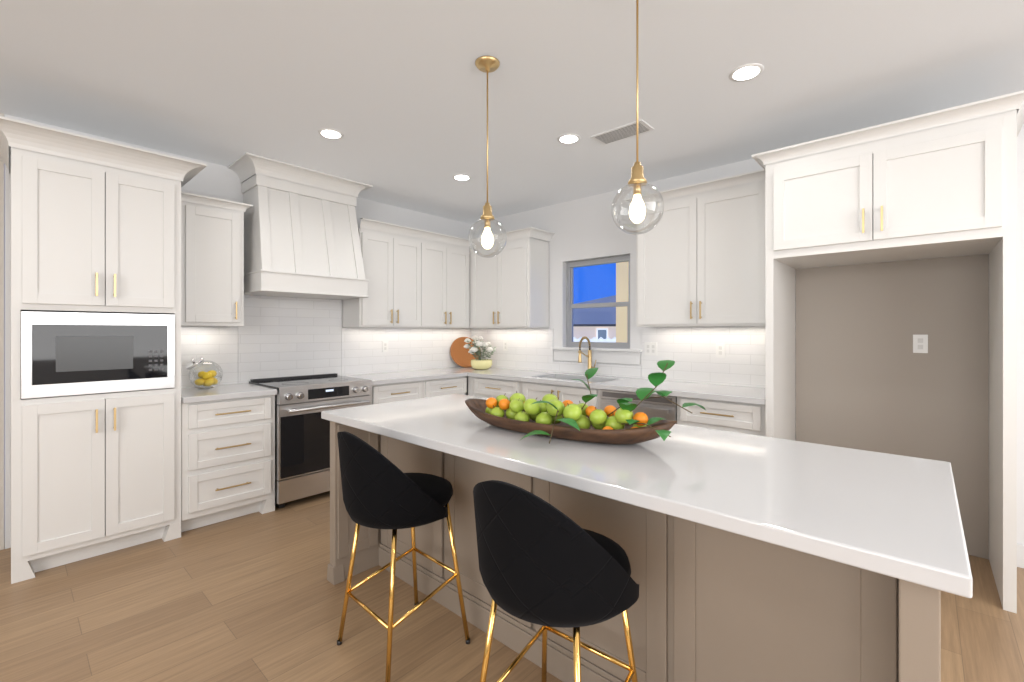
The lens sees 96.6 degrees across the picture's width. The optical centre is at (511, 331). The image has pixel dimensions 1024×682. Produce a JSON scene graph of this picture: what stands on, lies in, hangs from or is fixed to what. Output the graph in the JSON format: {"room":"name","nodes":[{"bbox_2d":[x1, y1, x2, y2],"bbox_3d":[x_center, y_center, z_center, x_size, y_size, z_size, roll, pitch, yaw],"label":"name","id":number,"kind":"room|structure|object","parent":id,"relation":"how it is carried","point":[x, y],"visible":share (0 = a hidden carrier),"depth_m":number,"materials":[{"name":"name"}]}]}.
{"room":"kitchen","nodes":[
{"label":"kitchen","id":0,"kind":"room"},
{"bbox_2d":[0,113,470,549],"bbox_3d":[-3.322,-0.001,3.049,0.600,2.685,8.300,0,0,42],"label":"wall","id":1,"kind":"structure","parent":0,"point":[216,181],"depth_m":3.01,"materials":[{"name":"white paint"}]},
{"bbox_2d":[181,201,243,326],"bbox_3d":[-2.296,-0.481,3.446,0.381,0.879,0.405,0,0,42],"label":"upper cabinet","id":2,"kind":"object","parent":1,"relation":"attached to","point":[212,265],"visible":0.94,"depth_m":3.33,"materials":[{"name":"white paint"}]},
{"bbox_2d":[242,174,368,299],"bbox_3d":[-1.772,-0.771,3.929,0.509,0.925,0.901,0,0,42],"label":"range hood","id":3,"kind":"object","parent":1,"relation":"attached to","point":[301,241],"visible":0.92,"depth_m":3.75,"materials":[{"name":"white paint"}]},
{"bbox_2d":[227,152,372,197],"bbox_3d":[-1.798,-1.287,3.952,0.444,0.111,1.053,0,0,42],"label":"crown molding","id":4,"kind":"structure","parent":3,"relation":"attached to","point":[245,166],"depth_m":3.74,"materials":[{"name":"white paint"}]},
{"bbox_2d":[181,295,470,387],"bbox_3d":[-1.559,0.060,4.536,0.008,0.733,3.105,0,0,42],"label":"backsplash","id":5,"kind":"structure","parent":1,"relation":"attached to","point":[273,337],"depth_m":4.15,"materials":[{"name":"white tile"}]},
{"bbox_2d":[382,341,387,351],"bbox_3d":[-1.328,0.157,4.779,0.007,0.116,0.070,0,0,42],"label":"electrical outlet","id":6,"kind":"object","parent":5,"relation":"attached to","point":[384,346],"visible":1,"depth_m":4.77,"materials":[{"name":"white plastic"}]},
{"bbox_2d":[342,228,429,327],"bbox_3d":[-1.274,-0.500,4.598,0.346,0.916,0.744,0,0,42],"label":"upper cabinet","id":7,"kind":"object","parent":1,"relation":"attached to","point":[416,283],"depth_m":4.46,"materials":[{"name":"white paint"}]},
{"bbox_2d":[360,218,469,247],"bbox_3d":[-0.927,-1.000,4.704,0.064,0.087,1.370,0,0,42],"label":"crown molding","id":8,"kind":"structure","parent":7,"relation":"attached to","point":[406,231],"depth_m":4.61,"materials":[{"name":"white paint"}]},
{"bbox_2d":[430,241,469,327],"bbox_3d":[-0.860,-0.500,5.055,0.346,0.916,0.730,0,0,42],"label":"upper cabinet","id":9,"kind":"object","parent":1,"relation":"attached to","point":[449,264],"depth_m":4.99,"materials":[{"name":"white paint"}]},
{"bbox_2d":[0,491,1023,681],"bbox_3d":[-0.655,1.367,0.631,7.800,0.050,8.300,0,0,42],"label":"floor","id":10,"kind":"structure","parent":0,"point":[256,597],"depth_m":2.11,"materials":[{"name":"brown wood"}]},
{"bbox_2d":[11,147,180,583],"bbox_3d":[-2.615,0.169,2.886,0.661,2.345,0.748,0,0,42],"label":"tall cabinet","id":11,"kind":"object","parent":10,"relation":"on","point":[95,474],"visible":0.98,"depth_m":2.65,"materials":[{"name":"white paint"}]},
{"bbox_2d":[21,311,174,398],"bbox_3d":[-2.586,0.127,2.860,0.526,0.472,0.674,0,0,42],"label":"microwave","id":12,"kind":"object","parent":11,"relation":"in","point":[67,353],"visible":1,"depth_m":2.65,"materials":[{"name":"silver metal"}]},
{"bbox_2d":[0,116,252,212],"bbox_3d":[-2.462,-1.007,3.011,0.726,0.178,1.370,0,0,42],"label":"crown molding","id":13,"kind":"structure","parent":11,"relation":"attached to","point":[15,133],"depth_m":2.67,"materials":[{"name":"white paint"}]},
{"bbox_2d":[181,395,274,531],"bbox_3d":[-2.170,0.906,3.384,0.651,0.872,0.580,0,0,42],"label":"base drawers","id":14,"kind":"object","parent":10,"relation":"on","point":[227,459],"visible":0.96,"depth_m":3.17,"materials":[{"name":"white paint"}]},
{"bbox_2d":[181,383,276,403],"bbox_3d":[-2.173,0.448,3.388,0.642,0.040,0.579,0,0,42],"label":"countertop","id":15,"kind":"structure","parent":14,"relation":"on","point":[218,392],"depth_m":3.26,"materials":[{"name":"white stone"}]},
{"bbox_2d":[185,357,222,388],"bbox_3d":[-2.322,0.306,3.445,0.216,0.240,0.237,0,0,42],"label":"lemon jar","id":16,"kind":"object","parent":15,"relation":"on","point":[208,379],"visible":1,"depth_m":3.42,"materials":[{"name":"clear glass"}]},
{"bbox_2d":[249,373,371,508],"bbox_3d":[-1.685,0.870,3.859,0.697,0.944,0.760,0,0,42],"label":"range","id":17,"kind":"object","parent":10,"relation":"on","point":[302,446],"visible":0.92,"depth_m":3.55,"materials":[{"name":"silver metal"}]},
{"bbox_2d":[337,431,469,681],"bbox_3d":[-0.486,0.867,1.942,0.483,0.950,0.483,0,0,42],"label":"bar stool","id":18,"kind":"object","parent":10,"relation":"on","point":[380,490],"visible":1,"depth_m":1.75,"materials":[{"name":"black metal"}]},
{"bbox_2d":[371,376,466,404],"bbox_3d":[-1.074,0.906,4.592,0.651,0.872,1.134,0,0,42],"label":"base cabinet","id":19,"kind":"object","parent":10,"relation":"on","point":[387,393],"visible":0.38,"depth_m":4.35,"materials":[{"name":"white paint"}]},
{"bbox_2d":[344,368,467,384],"bbox_3d":[-1.077,0.448,4.581,0.660,0.037,1.110,0,0,42],"label":"countertop","id":20,"kind":"structure","parent":19,"relation":"on","point":[439,373],"depth_m":4.46,"materials":[{"name":"white stone"}]},
{"bbox_2d":[450,336,764,404],"bbox_3d":[0.548,0.349,4.298,3.447,0.606,0.642,0,0,42],"label":"countertop","id":21,"kind":"structure","parent":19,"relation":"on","point":[740,394],"depth_m":3.76,"materials":[{"name":"white stone"}]},
{"bbox_2d":[450,337,480,367],"bbox_3d":[-0.558,0.244,5.479,0.202,0.364,0.360,0,0,42],"label":"cutting board","id":22,"kind":"object","parent":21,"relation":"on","point":[461,356],"visible":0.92,"depth_m":5.48,"materials":[{"name":"brown wood"}]},
{"bbox_2d":[464,335,495,369],"bbox_3d":[-0.373,0.235,5.191,0.360,0.384,0.314,0,0,42],"label":"flower bowl","id":23,"kind":"object","parent":21,"relation":"on","point":[478,363],"visible":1,"depth_m":5.13,"materials":[{"name":"beige ceramic"}]},
{"bbox_2d":[577,336,596,375],"bbox_3d":[0.718,0.236,4.360,0.104,0.382,0.219,0,0,42],"label":"faucet","id":24,"kind":"object","parent":21,"relation":"on","point":[589,355],"depth_m":4.40,"materials":[{"name":"gold metal"}]},
{"bbox_2d":[468,376,520,398],"bbox_3d":[-0.010,0.906,4.800,0.748,0.872,0.651,0,0,42],"label":"base cabinet","id":25,"kind":"object","parent":10,"relation":"on","point":[485,387],"visible":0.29,"depth_m":4.59,"materials":[{"name":"white paint"}]},
{"bbox_2d":[473,480,638,681],"bbox_3d":[0.125,0.867,1.363,0.483,0.950,0.486,0,0,42],"label":"bar stool","id":26,"kind":"object","parent":10,"relation":"on","point":[546,565],"visible":1,"depth_m":1.16,"materials":[{"name":"black fabric"}]},
{"bbox_2d":[521,381,600,408],"bbox_3d":[0.593,0.906,4.253,0.875,0.872,0.651,0,0,42],"label":"base cabinet","id":27,"kind":"object","parent":10,"relation":"on","point":[539,391],"visible":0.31,"depth_m":4.00,"materials":[{"name":"white paint"}]},
{"bbox_2d":[327,421,940,681],"bbox_3d":[0.193,0.906,1.974,2.431,0.872,0.879,0,0,42],"label":"kitchen island","id":28,"kind":"object","parent":10,"relation":"on","point":[711,604],"visible":0.4,"depth_m":1.43,"materials":[{"name":"beige paint"}]},
{"bbox_2d":[321,394,972,597],"bbox_3d":[0.206,0.448,1.975,2.470,0.040,0.950,0,0,42],"label":"island countertop","id":29,"kind":"structure","parent":28,"relation":"on","point":[894,516],"depth_m":1.31,"materials":[{"name":"white stone"}]},
{"bbox_2d":[465,360,705,443],"bbox_3d":[0.195,0.267,1.888,1.025,0.320,0.478,0,0,42],"label":"fruit bowl","id":30,"kind":"object","parent":29,"relation":"on","point":[550,415],"visible":1,"depth_m":1.78,"materials":[{"name":"green food"}]},
{"bbox_2d":[600,389,676,423],"bbox_3d":[1.146,0.908,3.737,0.622,0.868,0.658,0,0,42],"label":"dishwasher","id":31,"kind":"object","parent":10,"relation":"on","point":[662,407],"visible":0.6,"depth_m":3.44,"materials":[{"name":"silver metal"}]},
{"bbox_2d":[677,397,764,435],"bbox_3d":[1.605,0.906,3.335,0.590,0.872,0.651,0,0,42],"label":"base cabinet","id":32,"kind":"object","parent":10,"relation":"on","point":[743,418],"visible":0.21,"depth_m":3.10,"materials":[{"name":"white paint"}]},
{"bbox_2d":[765,109,1016,612],"bbox_3d":[2.205,0.142,2.753,1.074,2.400,0.706,0,0,42],"label":"surround","id":33,"kind":"object","parent":10,"relation":"on","point":[949,190],"visible":0.98,"depth_m":2.46,"materials":[{"name":"white paint"}]},
{"bbox_2d":[0,0,1023,223],"bbox_3d":[-0.655,-1.368,0.631,7.800,0.050,8.300,0,0,42],"label":"ceiling","id":34,"kind":"structure","parent":0,"point":[394,92],"depth_m":2.43,"materials":[{"name":"white paint"}]},
{"bbox_2d":[318,128,343,138],"bbox_3d":[-1.229,-1.340,3.095,0.163,0.006,0.163,0,0,36],"label":"recessed light","id":35,"kind":"object","parent":34,"relation":"in","point":[328,133],"depth_m":3.08,"materials":[{"name":"white plastic"}]},
{"bbox_2d":[453,174,470,180],"bbox_3d":[-0.436,-1.340,3.969,0.163,0.006,0.163,0,0,36],"label":"recessed light","id":36,"kind":"object","parent":34,"relation":"in","point":[460,177],"depth_m":3.96,"materials":[{"name":"white plastic"}]},
{"bbox_2d":[468,56,506,257],"bbox_3d":[-0.123,-0.857,2.281,0.194,0.972,0.194,0,0,42],"label":"pendant light","id":37,"kind":"object","parent":34,"relation":"hanging from","point":[487,64],"visible":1,"depth_m":2.26,"materials":[{"name":"gold metal"}]},
{"bbox_2d":[557,133,580,143],"bbox_3d":[0.396,-1.340,3.174,0.163,0.006,0.163,0,0,3],"label":"recessed light","id":38,"kind":"object","parent":34,"relation":"in","point":[570,138],"depth_m":3.16,"materials":[{"name":"white plastic"}]},
{"bbox_2d":[590,119,653,144],"bbox_3d":[0.740,-1.339,3.078,0.380,0.008,0.180,0,0,42],"label":"ceiling vent","id":39,"kind":"object","parent":34,"relation":"in","point":[617,134],"visible":1,"depth_m":3.06,"materials":[{"name":"white metal"}]},
{"bbox_2d":[611,0,663,234],"bbox_3d":[0.477,-0.857,1.737,0.194,0.972,0.194,0,0,42],"label":"pendant light","id":40,"kind":"object","parent":34,"relation":"hanging from","point":[636,182],"visible":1,"depth_m":1.72,"materials":[{"name":"clear glass"}]},
{"bbox_2d":[729,63,763,81],"bbox_3d":[1.214,-1.340,2.364,0.163,0.006,0.163,0,0,3],"label":"recessed light","id":41,"kind":"object","parent":34,"relation":"in","point":[746,72],"depth_m":2.35,"materials":[{"name":"white plastic"}]},
{"bbox_2d":[471,111,1023,544],"bbox_3d":[2.200,-0.001,3.333,7.200,2.685,0.140,0,0,42],"label":"wall","id":42,"kind":"structure","parent":0,"point":[740,167],"depth_m":4.37,"materials":[{"name":"white paint"}]},
{"bbox_2d":[470,237,548,327],"bbox_3d":[-0.060,-0.500,5.027,0.906,0.917,0.381,0,0,42],"label":"upper cabinet","id":43,"kind":"object","parent":42,"relation":"attached to","point":[509,285],"visible":0.85,"depth_m":4.81,"materials":[{"name":"white paint"}]},
{"bbox_2d":[469,227,535,247],"bbox_3d":[-0.118,-1.000,4.852,0.884,0.087,0.064,0,0,42],"label":"crown molding","id":44,"kind":"structure","parent":43,"relation":"attached to","point":[527,232],"depth_m":4.74,"materials":[{"name":"white paint"}]},
{"bbox_2d":[536,228,554,241],"bbox_3d":[0.321,-1.000,4.726,0.064,0.087,0.320,0,0,42],"label":"crown molding","id":45,"kind":"structure","parent":43,"relation":"attached to","point":[541,234],"depth_m":4.74,"materials":[{"name":"white paint"}]},
{"bbox_2d":[551,347,641,364],"bbox_3d":[0.819,0.231,4.500,1.015,0.142,0.114,0,0,42],"label":"window sill","id":46,"kind":"structure","parent":42,"relation":"attached to","point":[617,355],"depth_m":4.40,"materials":[{"name":"white wood"}]},
{"bbox_2d":[566,255,629,348],"bbox_3d":[0.875,-0.283,4.565,0.768,0.889,0.055,0,0,42],"label":"window","id":47,"kind":"structure","parent":42,"relation":"in","point":[571,306],"depth_m":4.61,"materials":[{"name":"glass"}]},
{"bbox_2d":[471,327,764,387],"bbox_3d":[0.765,0.195,4.531,3.440,0.464,0.008,0,0,42],"label":"backsplash","id":48,"kind":"structure","parent":42,"relation":"attached to","point":[690,352],"depth_m":3.94,"materials":[{"name":"white tile"}]},
{"bbox_2d":[503,341,507,350],"bbox_3d":[-0.074,0.164,5.282,0.070,0.116,0.007,0,0,42],"label":"outlet","id":49,"kind":"object","parent":48,"relation":"attached to","point":[505,345],"visible":1,"depth_m":5.28,"materials":[{"name":"white plastic"}]},
{"bbox_2d":[645,342,656,355],"bbox_3d":[1.243,0.154,4.087,0.116,0.116,0.007,0,0,42],"label":"outlet","id":50,"kind":"object","parent":48,"relation":"attached to","point":[650,348],"visible":1,"depth_m":4.08,"materials":[{"name":"white plastic"}]},
{"bbox_2d":[716,343,724,357],"bbox_3d":[1.684,0.152,3.687,0.070,0.116,0.007,0,0,42],"label":"outlet","id":51,"kind":"object","parent":48,"relation":"attached to","point":[720,350],"visible":1,"depth_m":3.68,"materials":[{"name":"white plastic"}]},
{"bbox_2d":[636,180,764,326],"bbox_3d":[1.526,-0.550,3.589,1.047,1.017,0.381,0,0,42],"label":"upper cabinet","id":52,"kind":"object","parent":42,"relation":"attached to","point":[700,259],"visible":0.9,"depth_m":3.45,"materials":[{"name":"white paint"}]},
{"bbox_2d":[626,90,1023,203],"bbox_3d":[1.814,-1.087,3.104,2.253,0.062,0.719,0,0,42],"label":"crown molding","id":53,"kind":"structure","parent":52,"relation":"attached to","point":[993,105],"depth_m":2.54,"materials":[{"name":"white paint"}]},
{"bbox_2d":[796,254,988,558],"bbox_3d":[2.441,0.442,3.014,0.980,1.796,0.003,0,0,42],"label":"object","id":54,"kind":"structure","parent":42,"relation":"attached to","point":[867,379],"depth_m":2.94,"materials":[{"name":"beige paint"}]},
{"bbox_2d":[913,335,927,352],"bbox_3d":[2.579,0.077,2.881,0.070,0.116,0.007,0,0,42],"label":"socket","id":55,"kind":"object","parent":54,"relation":"attached to","point":[920,343],"visible":1,"depth_m":2.88,"materials":[{"name":"white plastic"}]},
{"bbox_2d":[1017,544,1023,567],"bbox_3d":[3.832,1.276,1.745,2.630,0.129,0.013,0,0,42],"label":"baseboard","id":56,"kind":"structure","parent":42,"relation":"attached to","point":[1020,555],"depth_m":2.59,"materials":[{"name":"white wood"}]},
{"label":"outside","id":57,"kind":"structure","parent":0,"visible":0},
{"bbox_3d":[8.041,1.377,28.526,42.000,0.050,44.690,0,0,42],"label":"ground","id":58,"kind":"structure","parent":57,"visible":0},
{"bbox_2d":[573,337,615,341],"bbox_3d":[1.927,0.752,13.421,5.412,1.200,0.030,0,0,10],"label":"fence","id":59,"kind":"object","parent":58,"relation":"on","point":[601,339],"depth_m":13.32,"materials":[{"name":"white"}]},
{"bbox_2d":[573,295,615,338],"bbox_3d":[2.792,-0.428,20.771,7.696,3.560,5.247,0,0,10],"label":"house","id":60,"kind":"structure","parent":58,"relation":"on","point":[598,319],"depth_m":18.49,"materials":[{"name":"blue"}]},
{"bbox_2d":[616,262,627,342],"bbox_3d":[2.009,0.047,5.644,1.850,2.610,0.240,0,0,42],"label":"porch post","id":61,"kind":"object","parent":58,"relation":"on","point":[621,290],"depth_m":6.04,"materials":[{"name":"beige"}]}
]}

